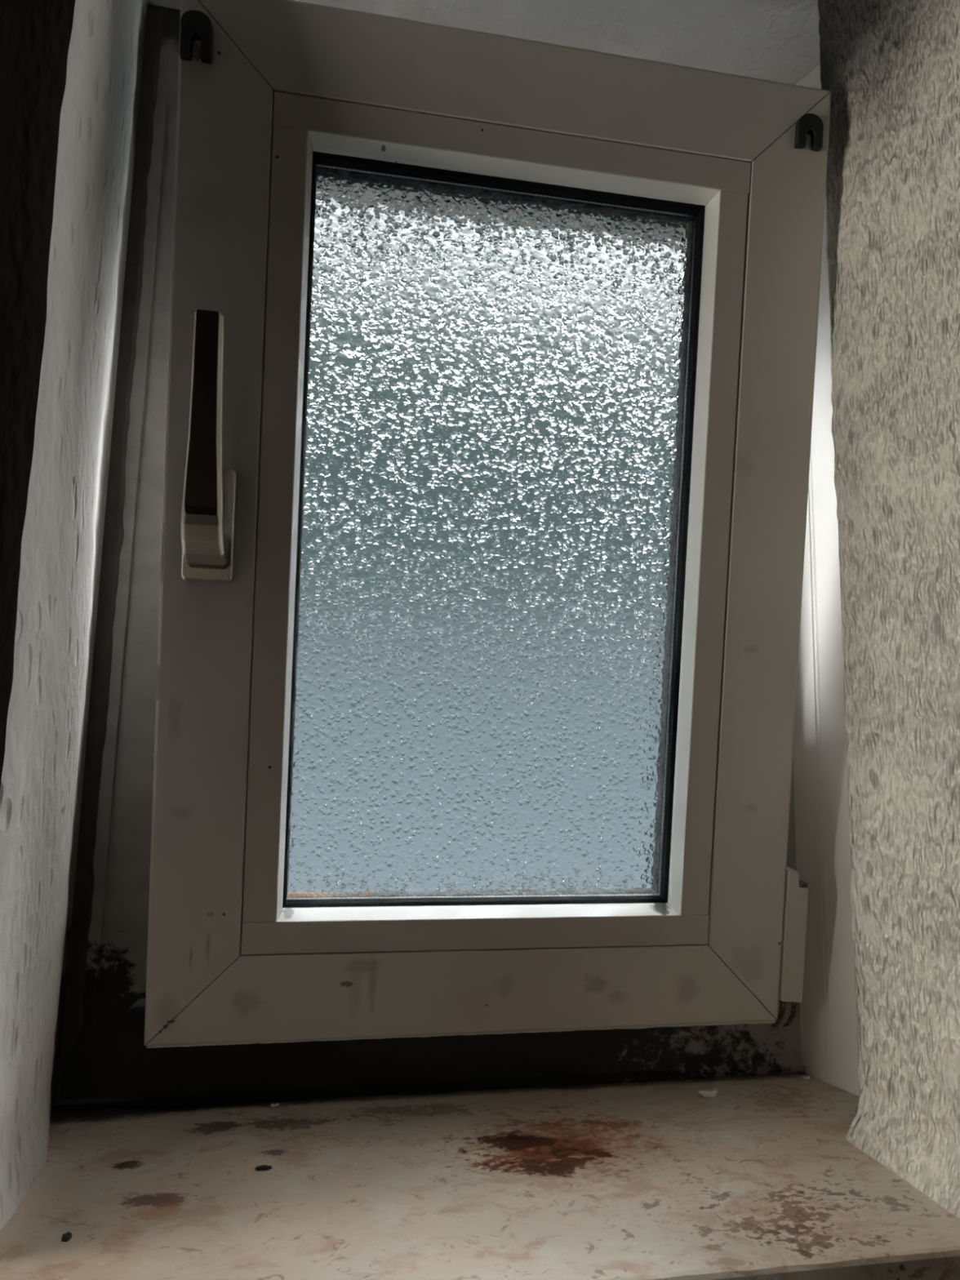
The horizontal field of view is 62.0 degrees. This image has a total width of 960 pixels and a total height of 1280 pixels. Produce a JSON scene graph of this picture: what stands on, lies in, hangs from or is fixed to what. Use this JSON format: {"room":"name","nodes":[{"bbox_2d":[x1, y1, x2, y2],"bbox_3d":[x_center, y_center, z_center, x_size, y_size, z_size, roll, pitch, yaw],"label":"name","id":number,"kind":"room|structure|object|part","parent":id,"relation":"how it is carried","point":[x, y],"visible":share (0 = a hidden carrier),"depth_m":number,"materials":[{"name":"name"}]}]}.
{"room":"bathroom","nodes":[
{"label":"bathroom","id":0,"kind":"room"},
{"bbox_2d":[0,0,148,1230],"bbox_3d":[-0.952,-0.193,0.404,1.465,0.975,0.254,2,-7,-9],"label":"wall","id":1,"kind":"structure","parent":0,"point":[70,70],"depth_m":0.42,"materials":[{"name":"paint"}]},
{"bbox_2d":[147,0,820,84],"bbox_3d":[0.025,-0.557,0.584,0.600,0.167,0.320,2,-7,-9],"label":"ceiling","id":2,"kind":"structure","parent":0,"point":[778,41],"depth_m":0.61,"materials":[{"name":"paint"}]},
{"bbox_2d":[817,0,959,1217],"bbox_3d":[0.755,-0.125,0.657,1.081,0.975,0.317,2,-7,-9],"label":"wall","id":3,"kind":"structure","parent":0,"point":[891,68],"depth_m":0.48,"materials":[{"name":"paint"}]},
{"bbox_3d":[-0.216,0.831,0.404,3.000,1.025,0.252,2,-7,-9],"label":"wall","id":4,"kind":"structure","parent":0,"visible":0},
{"bbox_2d":[54,0,859,1111],"bbox_3d":[0.007,-0.070,0.568,0.532,0.808,0.225,2,-7,-9],"label":"window","id":5,"kind":"structure","parent":4,"relation":"in","point":[105,1063],"depth_m":0.53,"materials":[{"name":"plastic"}]},
{"bbox_3d":[0.006,-0.410,0.661,0.529,0.110,0.048,2,-7,-9],"label":"head rail","id":6,"kind":"part","parent":5,"relation":"part of","materials":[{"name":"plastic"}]},
{"bbox_2d":[179,9,213,64],"bbox_3d":[-0.167,-0.356,0.471,0.018,0.027,0.009,2,-7,-9],"label":"clip","id":7,"kind":"object","parent":5,"relation":"attached to","point":[194,24],"visible":1,"depth_m":0.47,"materials":[{"name":"grey plastic"}]},
{"bbox_3d":[-0.157,-0.112,0.461,0.024,0.141,0.038,2,2,-9],"label":"lever","id":8,"kind":"part","parent":5,"relation":"part of","materials":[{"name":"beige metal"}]},
{"bbox_3d":[-0.163,-0.069,0.480,0.029,0.067,0.009,2,2,-9],"label":"plate","id":9,"kind":"part","parent":5,"relation":"part of","materials":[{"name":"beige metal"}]},
{"bbox_3d":[-0.007,0.270,0.570,0.529,0.075,0.056,2,-7,-9],"label":"rail","id":10,"kind":"part","parent":5,"relation":"part of","materials":[{"name":"plastic"}]},
{"bbox_3d":[-0.002,0.221,0.553,0.420,0.072,0.062,2,2,-9],"label":"rail","id":11,"kind":"part","parent":5,"relation":"part of","materials":[{"name":"white plastic"}]},
{"bbox_3d":[0.020,-0.056,0.540,0.437,0.642,0.169,2,-7,-9],"label":"window sash","id":12,"kind":"part","parent":5,"relation":"part of","materials":[{"name":"white plastic"}]},
{"bbox_3d":[0.011,-0.062,0.544,0.278,0.497,0.004,2,2,-9],"label":"glass pane","id":13,"kind":"part","parent":5,"relation":"part of","materials":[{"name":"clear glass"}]},
{"bbox_3d":[0.024,-0.346,0.537,0.420,0.072,0.062,2,2,-9],"label":"rail","id":14,"kind":"part","parent":5,"relation":"part of","materials":[{"name":"white plastic"}]},
{"bbox_3d":[0.225,0.172,0.562,0.006,0.003,0.008,2,2,-9],"label":"hinge plate","id":15,"kind":"part","parent":5,"relation":"part of","materials":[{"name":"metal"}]},
{"bbox_2d":[794,113,823,151],"bbox_3d":[0.221,-0.341,0.536,0.018,0.022,0.008,2,-7,-9],"label":"clip","id":16,"kind":"object","parent":5,"relation":"attached to","point":[812,124],"visible":1,"depth_m":0.53,"materials":[{"name":"grey plastic"}]},
{"bbox_2d":[0,1073,959,1279],"bbox_3d":[-0.022,0.305,0.437,0.950,0.030,0.207,2,-7,-9],"label":"window sill","id":17,"kind":"structure","parent":4,"relation":"on","point":[761,1178],"depth_m":0.42,"materials":[{"name":"beige stone"}]},
{"bbox_2d":[61,1231,71,1242],"bbox_3d":[-0.192,0.277,0.371,0.004,0.002,0.005,2,-7,-9],"label":"crumb","id":18,"kind":"object","parent":17,"relation":"on","point":[66,1237],"visible":1,"depth_m":0.37,"materials":[{"name":"black"}]},
{"bbox_2d":[254,1164,271,1170],"bbox_3d":[-0.118,0.287,0.435,0.009,0.001,0.004,2,-7,-9],"label":"crumb","id":19,"kind":"object","parent":17,"relation":"on","point":[263,1167],"visible":1,"depth_m":0.43,"materials":[{"name":"black"}]},
{"bbox_2d":[270,1102,279,1106],"bbox_3d":[-0.131,0.296,0.510,0.006,0.002,0.003,2,-7,-9],"label":"flake","id":20,"kind":"object","parent":17,"relation":"on","point":[276,1104],"visible":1,"depth_m":0.51,"materials":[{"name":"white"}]},
{"bbox_2d":[697,1088,717,1097],"bbox_3d":[0.154,0.305,0.538,0.015,0.004,0.005,2,-7,-9],"label":"flake","id":21,"kind":"object","parent":17,"relation":"on","point":[712,1094],"visible":1,"depth_m":0.54,"materials":[{"name":"white paint"}]},
{"bbox_2d":[801,1075,810,1079],"bbox_3d":[0.232,0.312,0.569,0.006,0.002,0.003,2,-7,-9],"label":"flake","id":22,"kind":"object","parent":17,"relation":"on","point":[802,1077],"visible":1,"depth_m":0.57,"materials":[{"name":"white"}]}
]}

